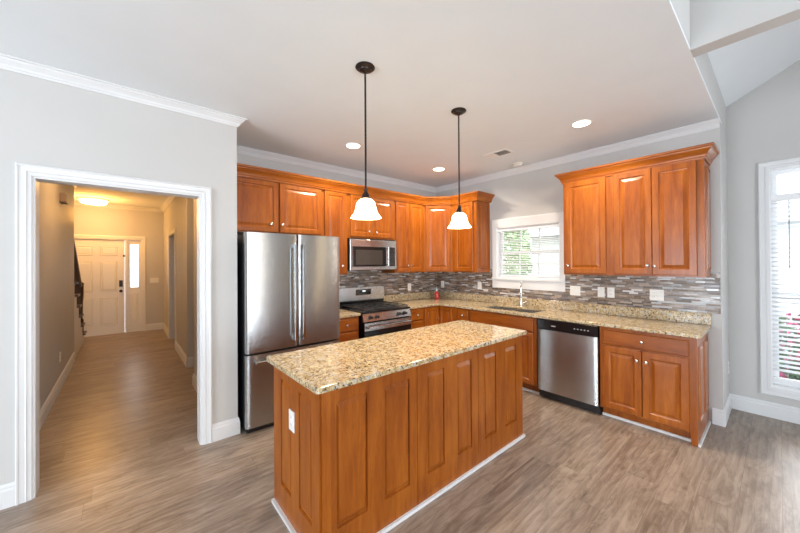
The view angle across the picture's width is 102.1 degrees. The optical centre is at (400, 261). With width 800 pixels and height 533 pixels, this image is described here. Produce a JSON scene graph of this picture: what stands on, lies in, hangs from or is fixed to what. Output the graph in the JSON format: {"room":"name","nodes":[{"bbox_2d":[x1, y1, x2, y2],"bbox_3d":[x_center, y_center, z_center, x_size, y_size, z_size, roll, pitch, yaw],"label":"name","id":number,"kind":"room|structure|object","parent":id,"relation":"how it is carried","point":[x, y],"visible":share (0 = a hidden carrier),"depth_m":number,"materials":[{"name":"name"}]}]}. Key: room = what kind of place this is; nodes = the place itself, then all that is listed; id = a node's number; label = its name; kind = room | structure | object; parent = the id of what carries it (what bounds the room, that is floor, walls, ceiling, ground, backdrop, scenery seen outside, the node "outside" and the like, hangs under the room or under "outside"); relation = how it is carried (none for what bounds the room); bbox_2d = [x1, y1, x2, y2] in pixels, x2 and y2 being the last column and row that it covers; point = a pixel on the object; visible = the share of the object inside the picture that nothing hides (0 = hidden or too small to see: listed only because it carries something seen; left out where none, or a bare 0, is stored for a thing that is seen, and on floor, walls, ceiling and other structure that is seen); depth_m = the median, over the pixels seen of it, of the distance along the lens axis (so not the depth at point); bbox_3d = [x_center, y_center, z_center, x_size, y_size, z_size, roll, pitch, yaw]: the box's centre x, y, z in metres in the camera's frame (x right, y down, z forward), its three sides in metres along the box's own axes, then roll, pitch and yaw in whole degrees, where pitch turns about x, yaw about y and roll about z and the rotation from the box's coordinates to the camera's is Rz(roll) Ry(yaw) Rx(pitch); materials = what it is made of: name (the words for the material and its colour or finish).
{"room":"kitchen","nodes":[
{"label":"kitchen","id":0,"kind":"room"},
{"bbox_2d":[39,182,73,409],"bbox_3d":[-3.902,0.149,3.554,0.125,2.790,3.957,0,0,-40],"label":"wall","id":1,"kind":"structure","parent":0,"point":[56,219],"depth_m":3.71,"materials":[{"name":"paint"}]},
{"bbox_2d":[40,352,74,428],"bbox_3d":[-3.832,1.471,3.583,0.016,0.145,3.931,0,0,-40],"label":"baseboard","id":2,"kind":"structure","parent":1,"relation":"attached to","point":[46,407],"depth_m":3.60,"materials":[{"name":"paint"}]},
{"bbox_2d":[59,192,67,204],"bbox_3d":[-4.191,-0.782,4.031,0.058,0.119,0.190,0,0,-40],"label":"door chime","id":3,"kind":"object","parent":1,"relation":"attached to","point":[63,197],"visible":1,"depth_m":3.97,"materials":[{"name":"brown"}]},
{"bbox_2d":[73,186,174,211],"bbox_3d":[-4.788,-1.203,4.224,3.200,0.068,6.104,0,0,-40],"label":"trim","id":4,"kind":"structure","parent":1,"relation":"attached to","point":[169,199],"depth_m":6.99,"materials":[{"name":"paint"}]},
{"bbox_2d":[0,69,237,484],"bbox_3d":[-3.618,0.137,1.594,4.964,2.790,0.866,0,0,-40],"label":"wall","id":5,"kind":"structure","parent":0,"point":[43,122],"depth_m":2.34,"materials":[{"name":"paint"}]},
{"bbox_2d":[15,162,211,505],"bbox_3d":[-2.050,0.452,2.434,1.081,2.149,0.157,0,0,-40],"label":"trim","id":6,"kind":"structure","parent":5,"relation":"attached to","point":[28,177],"depth_m":2.10,"materials":[{"name":"paint"}]},
{"bbox_2d":[0,417,239,509],"bbox_3d":[-3.503,1.458,1.589,4.830,0.145,0.762,0,0,-40],"label":"baseboard","id":7,"kind":"structure","parent":5,"relation":"attached to","point":[231,427],"depth_m":2.74,"materials":[{"name":"paint"}]},
{"bbox_2d":[0,53,719,192],"bbox_3d":[-1.342,-1.238,1.641,8.192,0.068,3.531,0,0,-40],"label":"trim","id":8,"kind":"structure","parent":5,"relation":"attached to","point":[9,63],"depth_m":2.99,"materials":[{"name":"paint"}]},
{"bbox_2d":[74,205,163,323],"bbox_3d":[-6.798,0.183,6.598,3.420,2.790,0.140,0,0,-40],"label":"wall","id":9,"kind":"structure","parent":0,"point":[87,220],"depth_m":7.36,"materials":[{"name":"paint"}]},
{"bbox_2d":[74,234,145,336],"bbox_3d":[-6.342,0.512,6.958,1.357,2.130,0.140,0,0,-40],"label":"door","id":10,"kind":"structure","parent":9,"relation":"in","point":[110,305],"depth_m":7.00,"materials":[{"name":"paint"}]},
{"bbox_2d":[150,278,158,282],"bbox_3d":[-5.668,0.436,7.461,0.162,0.115,0.010,0,0,-40],"label":"light switch","id":11,"kind":"object","parent":9,"relation":"attached to","point":[152,280],"visible":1,"depth_m":7.46,"materials":[{"name":"white plastic"}]},
{"bbox_2d":[163,197,196,376],"bbox_3d":[-2.866,0.158,6.333,2.540,2.790,5.368,0,0,-40],"label":"wall","id":12,"kind":"structure","parent":0,"point":[179,214],"depth_m":4.94,"materials":[{"name":"paint"}]},
{"bbox_2d":[146,322,168,337],"bbox_3d":[-5.251,1.498,6.982,0.330,0.145,1.263,0,0,-40],"label":"baseboard","id":13,"kind":"structure","parent":12,"relation":"attached to","point":[155,326],"depth_m":7.42,"materials":[{"name":"paint"}]},
{"bbox_2d":[168,228,175,341],"bbox_3d":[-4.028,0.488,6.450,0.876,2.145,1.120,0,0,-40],"label":"door","id":14,"kind":"structure","parent":12,"relation":"in","point":[172,234],"depth_m":6.56,"materials":[{"name":"paint"}]},
{"bbox_2d":[175,341,196,391],"bbox_3d":[-2.301,1.468,4.737,1.356,0.145,3.701,0,0,-40],"label":"baseboard","id":15,"kind":"structure","parent":12,"relation":"attached to","point":[178,349],"depth_m":4.73,"materials":[{"name":"paint"}]},
{"bbox_2d":[237,153,435,235],"bbox_3d":[-0.630,0.135,4.634,3.528,2.790,0.120,0,0,-40],"label":"wall","id":16,"kind":"structure","parent":0,"point":[243,159],"depth_m":4.25,"materials":[{"name":"paint"}]},
{"bbox_2d":[237,176,321,235],"bbox_3d":[-1.421,-0.587,3.639,1.032,0.579,0.374,0,0,-40],"label":"upper cabinet","id":17,"kind":"object","parent":16,"relation":"attached to","point":[263,206],"visible":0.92,"depth_m":3.51,"materials":[{"name":"brown wood"}]},
{"bbox_2d":[322,189,347,274],"bbox_3d":[-0.893,-0.354,4.087,0.352,1.045,0.374,0,0,-40],"label":"upper cabinet","id":18,"kind":"object","parent":16,"relation":"attached to","point":[334,204],"visible":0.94,"depth_m":3.99,"materials":[{"name":"brown wood"}]},
{"bbox_2d":[347,193,394,239],"bbox_3d":[-0.466,-0.588,4.454,0.775,0.579,0.374,0,0,-40],"label":"upper cabinet","id":19,"kind":"object","parent":16,"relation":"attached to","point":[383,228],"visible":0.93,"depth_m":4.35,"materials":[{"name":"brown wood"}]},
{"bbox_2d":[347,238,395,270],"bbox_3d":[-0.450,-0.087,4.428,0.755,0.416,0.427,0,0,-40],"label":"microwave oven","id":20,"kind":"object","parent":19,"relation":"attached to","point":[362,254],"visible":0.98,"depth_m":4.25,"materials":[{"name":"silver metal"}]},
{"bbox_2d":[339,270,436,294],"bbox_3d":[-0.343,0.379,4.791,2.569,0.500,0.009,0,0,-40],"label":"backsplash","id":21,"kind":"structure","parent":16,"relation":"attached to","point":[393,283],"depth_m":4.98,"materials":[{"name":"tile"}]},
{"bbox_2d":[381,201,423,272],"bbox_3d":[0.053,-0.356,4.894,0.585,1.045,0.374,0,0,-40],"label":"upper cabinet","id":22,"kind":"object","parent":16,"relation":"attached to","point":[408,217],"visible":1,"depth_m":4.76,"materials":[{"name":"brown wood"}]},
{"bbox_2d":[424,205,451,271],"bbox_3d":[0.597,-0.358,5.191,0.628,1.045,0.628,0,0,-40],"label":"upper cabinet","id":23,"kind":"object","parent":16,"relation":"attached to","point":[437,218],"visible":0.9,"depth_m":4.95,"materials":[{"name":"brown wood"}]},
{"bbox_2d":[0,0,721,208],"bbox_3d":[-3.165,-1.299,3.784,8.500,0.100,9.156,0,0,-40],"label":"ceiling","id":24,"kind":"structure","parent":0,"point":[522,72],"depth_m":2.13,"materials":[{"name":"paint"}]},
{"bbox_2d":[77,197,109,204],"bbox_3d":[-6.013,-1.166,6.345,0.470,0.104,0.470,0,0,-40],"label":"ceiling light","id":25,"kind":"object","parent":24,"relation":"attached to","point":[86,200],"visible":1,"depth_m":6.22,"materials":[{"name":"white plastic"}]},
{"bbox_2d":[344,143,361,148],"bbox_3d":[-0.518,-1.263,3.548,0.186,0.006,0.186,0,0,-40],"label":"recessed light","id":26,"kind":"object","parent":24,"relation":"in","point":[347,145],"visible":1,"depth_m":3.53,"materials":[{"name":"white plastic"}]},
{"bbox_2d":[351,61,380,219],"bbox_3d":[-0.228,-0.780,2.124,0.202,0.992,0.202,0,0,-40],"label":"pendant light","id":27,"kind":"object","parent":24,"relation":"hanging from","point":[365,209],"visible":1,"depth_m":2.10,"materials":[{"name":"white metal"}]},
{"bbox_2d":[432,167,445,170],"bbox_3d":[0.531,-1.265,4.456,0.186,0.006,0.186,0,0,-40],"label":"recessed light","id":28,"kind":"object","parent":24,"relation":"in","point":[436,168],"visible":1,"depth_m":4.46,"materials":[{"name":"white"}]},
{"bbox_2d":[448,107,470,228],"bbox_3d":[0.498,-0.782,2.743,0.202,0.992,0.202,0,0,-40],"label":"pendant light","id":29,"kind":"object","parent":24,"relation":"hanging from","point":[459,220],"visible":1,"depth_m":2.72,"materials":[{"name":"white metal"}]},
{"bbox_2d":[483,148,513,158],"bbox_3d":[1.165,-1.272,3.834,0.180,0.008,0.320,0,0,-40],"label":"ceiling vent","id":30,"kind":"object","parent":24,"relation":"in","point":[506,151],"visible":1,"depth_m":3.81,"materials":[{"name":"white plastic"}]},
{"bbox_2d":[512,162,523,166],"bbox_3d":[1.544,-1.260,4.243,0.150,0.032,0.150,0,0,-40],"label":"smoke detector","id":31,"kind":"object","parent":24,"relation":"attached to","point":[518,164],"visible":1,"depth_m":4.21,"materials":[{"name":"white plastic"}]},
{"bbox_2d":[570,119,592,127],"bbox_3d":[1.687,-1.280,3.014,0.186,0.006,0.186,0,0,-40],"label":"recessed light","id":32,"kind":"object","parent":24,"relation":"in","point":[585,122],"visible":1,"depth_m":3.01,"materials":[{"name":"white"}]},
{"bbox_2d":[0,329,799,532],"bbox_3d":[-1.188,1.548,1.796,8.920,0.060,14.700,0,0,-40],"label":"floor","id":33,"kind":"structure","parent":0,"point":[121,451],"depth_m":2.32,"materials":[{"name":"brown wood"}]},
{"bbox_2d":[74,240,86,357],"bbox_3d":[-5.845,0.566,5.188,1.040,1.999,2.270,0,0,-40],"label":"staircase","id":34,"kind":"structure","parent":33,"relation":"on","point":[79,324],"depth_m":5.58,"materials":[{"name":"paint"}]},
{"bbox_2d":[237,232,339,433],"bbox_3d":[-1.227,0.633,3.397,0.932,1.787,0.860,0,0,-40],"label":"refrigerator","id":35,"kind":"object","parent":33,"relation":"on","point":[288,289],"visible":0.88,"depth_m":2.99,"materials":[{"name":"silver metal"}]},
{"bbox_2d":[338,316,358,341],"bbox_3d":[-0.818,1.087,3.940,0.374,0.880,0.666,0,0,-40],"label":"base cabinet","id":36,"kind":"object","parent":33,"relation":"on","point":[349,326],"visible":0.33,"depth_m":3.74,"materials":[{"name":"brown wood"}]},
{"bbox_2d":[340,309,360,317],"bbox_3d":[-0.823,0.632,3.951,0.384,0.030,0.640,0,0,-40],"label":"countertop","id":37,"kind":"structure","parent":36,"relation":"on","point":[343,313],"depth_m":3.81,"materials":[{"name":"stone"}]},
{"bbox_2d":[340,286,411,338],"bbox_3d":[-0.336,0.926,4.304,0.757,1.140,0.720,0,0,-40],"label":"gas stove","id":38,"kind":"object","parent":33,"relation":"on","point":[378,317],"visible":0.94,"depth_m":4.20,"materials":[{"name":"silver metal"}]},
{"bbox_2d":[340,304,409,313],"bbox_3d":[-0.354,0.621,4.325,0.757,0.020,0.630,0,0,-40],"label":"cooktop","id":39,"kind":"object","parent":38,"relation":"in","point":[393,308],"depth_m":4.18,"materials":[{"name":"black metal"}]},
{"bbox_2d":[267,320,525,532],"bbox_3d":[0.121,1.057,2.425,1.955,0.912,0.718,0,0,-40],"label":"kitchen island","id":40,"kind":"object","parent":33,"relation":"on","point":[386,425],"visible":1,"depth_m":1.93,"materials":[{"name":"brown wood"}]},
{"bbox_2d":[289,408,294,432],"bbox_3d":[-0.613,0.898,1.821,0.009,0.115,0.070,0,0,-40],"label":"wall outlet","id":41,"kind":"object","parent":40,"relation":"attached to","point":[291,413],"visible":1,"depth_m":1.81,"materials":[{"name":"white plastic"}]},
{"bbox_2d":[410,308,422,328],"bbox_3d":[0.039,1.086,4.671,0.270,0.880,0.666,0,0,-40],"label":"base cabinet","id":42,"kind":"object","parent":33,"relation":"on","point":[416,316],"visible":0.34,"depth_m":4.44,"materials":[{"name":"brown wood"}]},
{"bbox_2d":[423,305,453,326],"bbox_3d":[0.573,1.084,4.979,0.942,0.880,0.890,0,0,-40],"label":"base cabinet","id":43,"kind":"object","parent":33,"relation":"on","point":[432,315],"visible":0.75,"depth_m":4.62,"materials":[{"name":"brown wood"}]},
{"bbox_2d":[387,297,711,338],"bbox_3d":[1.299,0.618,3.913,1.210,0.030,3.454,0,0,-40],"label":"countertop","id":44,"kind":"structure","parent":43,"relation":"on","point":[691,330],"depth_m":3.43,"materials":[{"name":"stone"}]},
{"bbox_2d":[384,291,435,301],"bbox_3d":[0.177,0.564,5.213,1.190,0.106,0.020,0,0,-40],"label":"granite upstand","id":45,"kind":"object","parent":44,"relation":"on","point":[419,295],"visible":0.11,"depth_m":5.16,"materials":[{"name":"beige stone"}]},
{"bbox_2d":[434,287,438,298],"bbox_3d":[0.598,0.521,5.309,0.074,0.190,0.074,0,0,-40],"label":"soap bottle","id":46,"kind":"object","parent":44,"relation":"on","point":[436,294],"visible":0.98,"depth_m":5.28,"materials":[{"name":"red plastic"}]},
{"bbox_2d":[488,306,540,312],"bbox_3d":[1.447,0.729,4.168,0.430,0.190,0.765,0,0,-40],"label":"sink","id":47,"kind":"object","parent":44,"relation":"in","point":[494,307],"visible":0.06,"depth_m":4.35,"materials":[{"name":"metal"}]},
{"bbox_2d":[519,281,527,305],"bbox_3d":[1.600,0.431,4.292,0.191,0.346,0.110,0,0,-43],"label":"kitchen faucet","id":48,"kind":"object","parent":44,"relation":"on","point":[521,302],"visible":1,"depth_m":4.34,"materials":[{"name":"silver metal"}]},
{"bbox_2d":[438,291,711,324],"bbox_3d":[1.751,0.550,4.300,0.020,0.106,3.454,0,0,-40],"label":"granite upstand","id":49,"kind":"object","parent":44,"relation":"on","point":[648,313],"visible":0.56,"depth_m":3.70,"materials":[{"name":"beige stone"}]},
{"bbox_2d":[454,307,469,320],"bbox_3d":[1.057,1.079,4.622,0.666,0.880,0.278,0,0,-40],"label":"base cabinet","id":50,"kind":"object","parent":33,"relation":"on","point":[459,313],"visible":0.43,"depth_m":4.42,"materials":[{"name":"brown wood"}]},
{"bbox_2d":[470,309,538,393],"bbox_3d":[1.448,1.074,4.164,0.666,0.880,0.923,0,0,-40],"label":"base cabinet","id":51,"kind":"object","parent":33,"relation":"on","point":[530,340],"visible":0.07,"depth_m":3.72,"materials":[{"name":"brown wood"}]},
{"bbox_2d":[537,318,602,412],"bbox_3d":[1.948,1.071,3.563,0.597,0.873,0.604,0,0,-40],"label":"dishwasher","id":52,"kind":"object","parent":33,"relation":"on","point":[568,352],"visible":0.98,"depth_m":3.34,"materials":[{"name":"silver metal"}]},
{"bbox_2d":[600,326,710,447],"bbox_3d":[2.392,1.062,3.058,0.666,0.880,0.718,0,0,-40],"label":"base cabinet","id":53,"kind":"object","parent":33,"relation":"on","point":[657,382],"visible":0.99,"depth_m":2.83,"materials":[{"name":"brown wood"}]},
{"bbox_2d":[436,122,729,422],"bbox_3d":[2.002,0.117,4.480,0.578,2.790,3.531,0,0,-40],"label":"wall","id":54,"kind":"structure","parent":0,"point":[535,192],"depth_m":3.28,"materials":[{"name":"paint"}]},
{"bbox_2d":[452,200,489,271],"bbox_3d":[1.059,-0.362,4.872,0.348,1.045,0.459,0,0,-40],"label":"upper cabinet","id":55,"kind":"object","parent":54,"relation":"attached to","point":[470,246],"visible":0.96,"depth_m":4.71,"materials":[{"name":"brown wood"}]},
{"bbox_2d":[237,163,494,204],"bbox_3d":[-0.163,-0.918,3.969,3.375,0.113,0.822,0,0,-40],"label":"crown molding","id":56,"kind":"structure","parent":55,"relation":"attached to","point":[243,170],"depth_m":4.02,"materials":[{"name":"brown wood"}]},
{"bbox_2d":[492,212,564,291],"bbox_3d":[1.745,-0.116,4.421,0.190,0.990,1.031,0,0,-40],"label":"window","id":57,"kind":"structure","parent":54,"relation":"in","point":[513,282],"depth_m":4.36,"materials":[{"name":"paint"}]},
{"bbox_2d":[498,223,559,276],"bbox_3d":[1.727,-0.133,4.412,0.034,0.680,0.889,0,0,-40],"label":"window blind","id":58,"kind":"object","parent":57,"relation":"attached to","point":[547,226],"visible":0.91,"depth_m":4.37,"materials":[{"name":"white plastic"}]},
{"bbox_2d":[570,286,579,295],"bbox_3d":[2.104,0.354,3.894,0.010,0.115,0.116,0,0,-40],"label":"light switch","id":59,"kind":"object","parent":54,"relation":"attached to","point":[574,290],"visible":1,"depth_m":3.89,"materials":[{"name":"white plastic"}]},
{"bbox_2d":[437,269,720,313],"bbox_3d":[1.778,0.304,4.292,0.009,0.383,3.523,0,0,-40],"label":"backsplash","id":60,"kind":"structure","parent":54,"relation":"attached to","point":[690,294],"depth_m":3.52,"materials":[{"name":"tile"}]},
{"bbox_2d":[563,176,610,274],"bbox_3d":[2.120,-0.376,3.605,0.378,1.045,0.467,0,0,-40],"label":"upper cabinet","id":61,"kind":"object","parent":54,"relation":"attached to","point":[586,203],"visible":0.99,"depth_m":3.48,"materials":[{"name":"brown wood"}]},
{"bbox_2d":[598,287,604,296],"bbox_3d":[2.284,0.349,3.683,0.010,0.115,0.070,0,0,-40],"label":"light switch","id":62,"kind":"object","parent":54,"relation":"attached to","point":[601,290],"visible":1,"depth_m":3.68,"materials":[{"name":"white plastic"}]},
{"bbox_2d":[607,287,614,297],"bbox_3d":[2.348,0.348,3.610,0.009,0.115,0.070,0,0,-40],"label":"wall outlet","id":63,"kind":"object","parent":54,"relation":"attached to","point":[610,290],"visible":1,"depth_m":3.61,"materials":[{"name":"white plastic"}]},
{"bbox_2d":[650,289,663,300],"bbox_3d":[2.613,0.344,3.298,0.010,0.115,0.116,0,0,-40],"label":"light switch","id":64,"kind":"object","parent":54,"relation":"attached to","point":[655,294],"visible":1,"depth_m":3.30,"materials":[{"name":"white plastic"}]},
{"bbox_2d":[610,159,710,276],"bbox_3d":[2.506,-0.380,3.152,0.378,1.045,0.724,0,0,-40],"label":"upper cabinet","id":65,"kind":"object","parent":54,"relation":"attached to","point":[660,217],"visible":1,"depth_m":3.00,"materials":[{"name":"brown wood"}]},
{"bbox_2d":[554,142,718,184],"bbox_3d":[2.341,-0.938,3.331,0.394,0.113,1.317,0,0,-40],"label":"crown molding","id":66,"kind":"structure","parent":65,"relation":"attached to","point":[707,151],"depth_m":3.08,"materials":[{"name":"brown wood"}]},
{"bbox_2d":[712,393,799,426],"bbox_3d":[4.375,1.410,1.690,0.594,0.145,3.915,0,0,-40],"label":"baseboard","id":67,"kind":"structure","parent":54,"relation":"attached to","point":[791,414],"depth_m":3.08,"materials":[{"name":"paint"}]},
{"bbox_2d":[671,0,726,135],"bbox_3d":[-0.073,-2.491,0.482,8.920,2.410,0.100,0,0,-40],"label":"wall","id":68,"kind":"structure","parent":0,"point":[681,7],"depth_m":2.40,"materials":[{"name":"paint"}]},
{"bbox_2d":[690,0,799,56],"bbox_3d":[3.054,-2.510,0.557,0.113,2.410,3.843,0,0,-40],"label":"ceiling beam","id":69,"kind":"structure","parent":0,"point":[714,24],"depth_m":1.85,"materials":[{"name":"paint"}]},
{"bbox_2d":[708,19,799,106],"bbox_3d":[3.814,-2.647,1.274,1.976,2.090,3.744,0,0,-40],"label":"ceiling","id":70,"kind":"structure","parent":0,"point":[739,67],"depth_m":2.74,"materials":[{"name":"paint"}]},
{"bbox_2d":[726,60,799,407],"bbox_3d":[4.623,-1.087,1.967,0.150,5.260,3.974,0,0,-40],"label":"wall","id":71,"kind":"structure","parent":0,"point":[763,125],"depth_m":3.21,"materials":[{"name":"paint"}]},
{"bbox_2d":[758,157,799,400],"bbox_3d":[3.899,0.158,2.801,0.172,2.236,1.056,0,0,-40],"label":"window","id":72,"kind":"structure","parent":71,"relation":"in","point":[768,172],"depth_m":3.12,"materials":[{"name":"paint"}]},
{"bbox_2d":[771,192,799,383],"bbox_3d":[3.867,0.245,2.781,0.078,1.763,0.904,0,0,-40],"label":"window blind","id":73,"kind":"object","parent":72,"relation":"attached to","point":[788,197],"visible":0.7,"depth_m":3.05,"materials":[{"name":"white plastic"}]},
{"label":"outside","id":74,"kind":"structure","parent":0,"visible":0},
{"bbox_3d":[11.989,1.896,12.837,25.100,0.100,32.000,0,0,-40],"label":"ground","id":75,"kind":"structure","parent":74,"visible":0},
{"bbox_2d":[503,230,532,274],"bbox_3d":[2.643,-0.077,9.557,2.379,3.992,2.369,0,0,-14],"label":"tree","id":76,"kind":"object","parent":75,"relation":"on","point":[517,230],"visible":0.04,"depth_m":8.75,"materials":[{"name":"green plant"}]},
{"bbox_2d":[523,173,799,351],"bbox_3d":[10.070,-0.741,8.533,6.700,5.150,11.300,0,0,-40],"label":"house","id":77,"kind":"structure","parent":75,"relation":"on","point":[787,183],"depth_m":6.61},
{"bbox_2d":[779,313,799,380],"bbox_3d":[5.462,1.290,4.383,1.178,1.190,1.244,0,0,-40],"label":"flowering shrub","id":78,"kind":"object","parent":75,"relation":"on","point":[781,374],"visible":0.2,"depth_m":4.26,"materials":[{"name":"green plant"}]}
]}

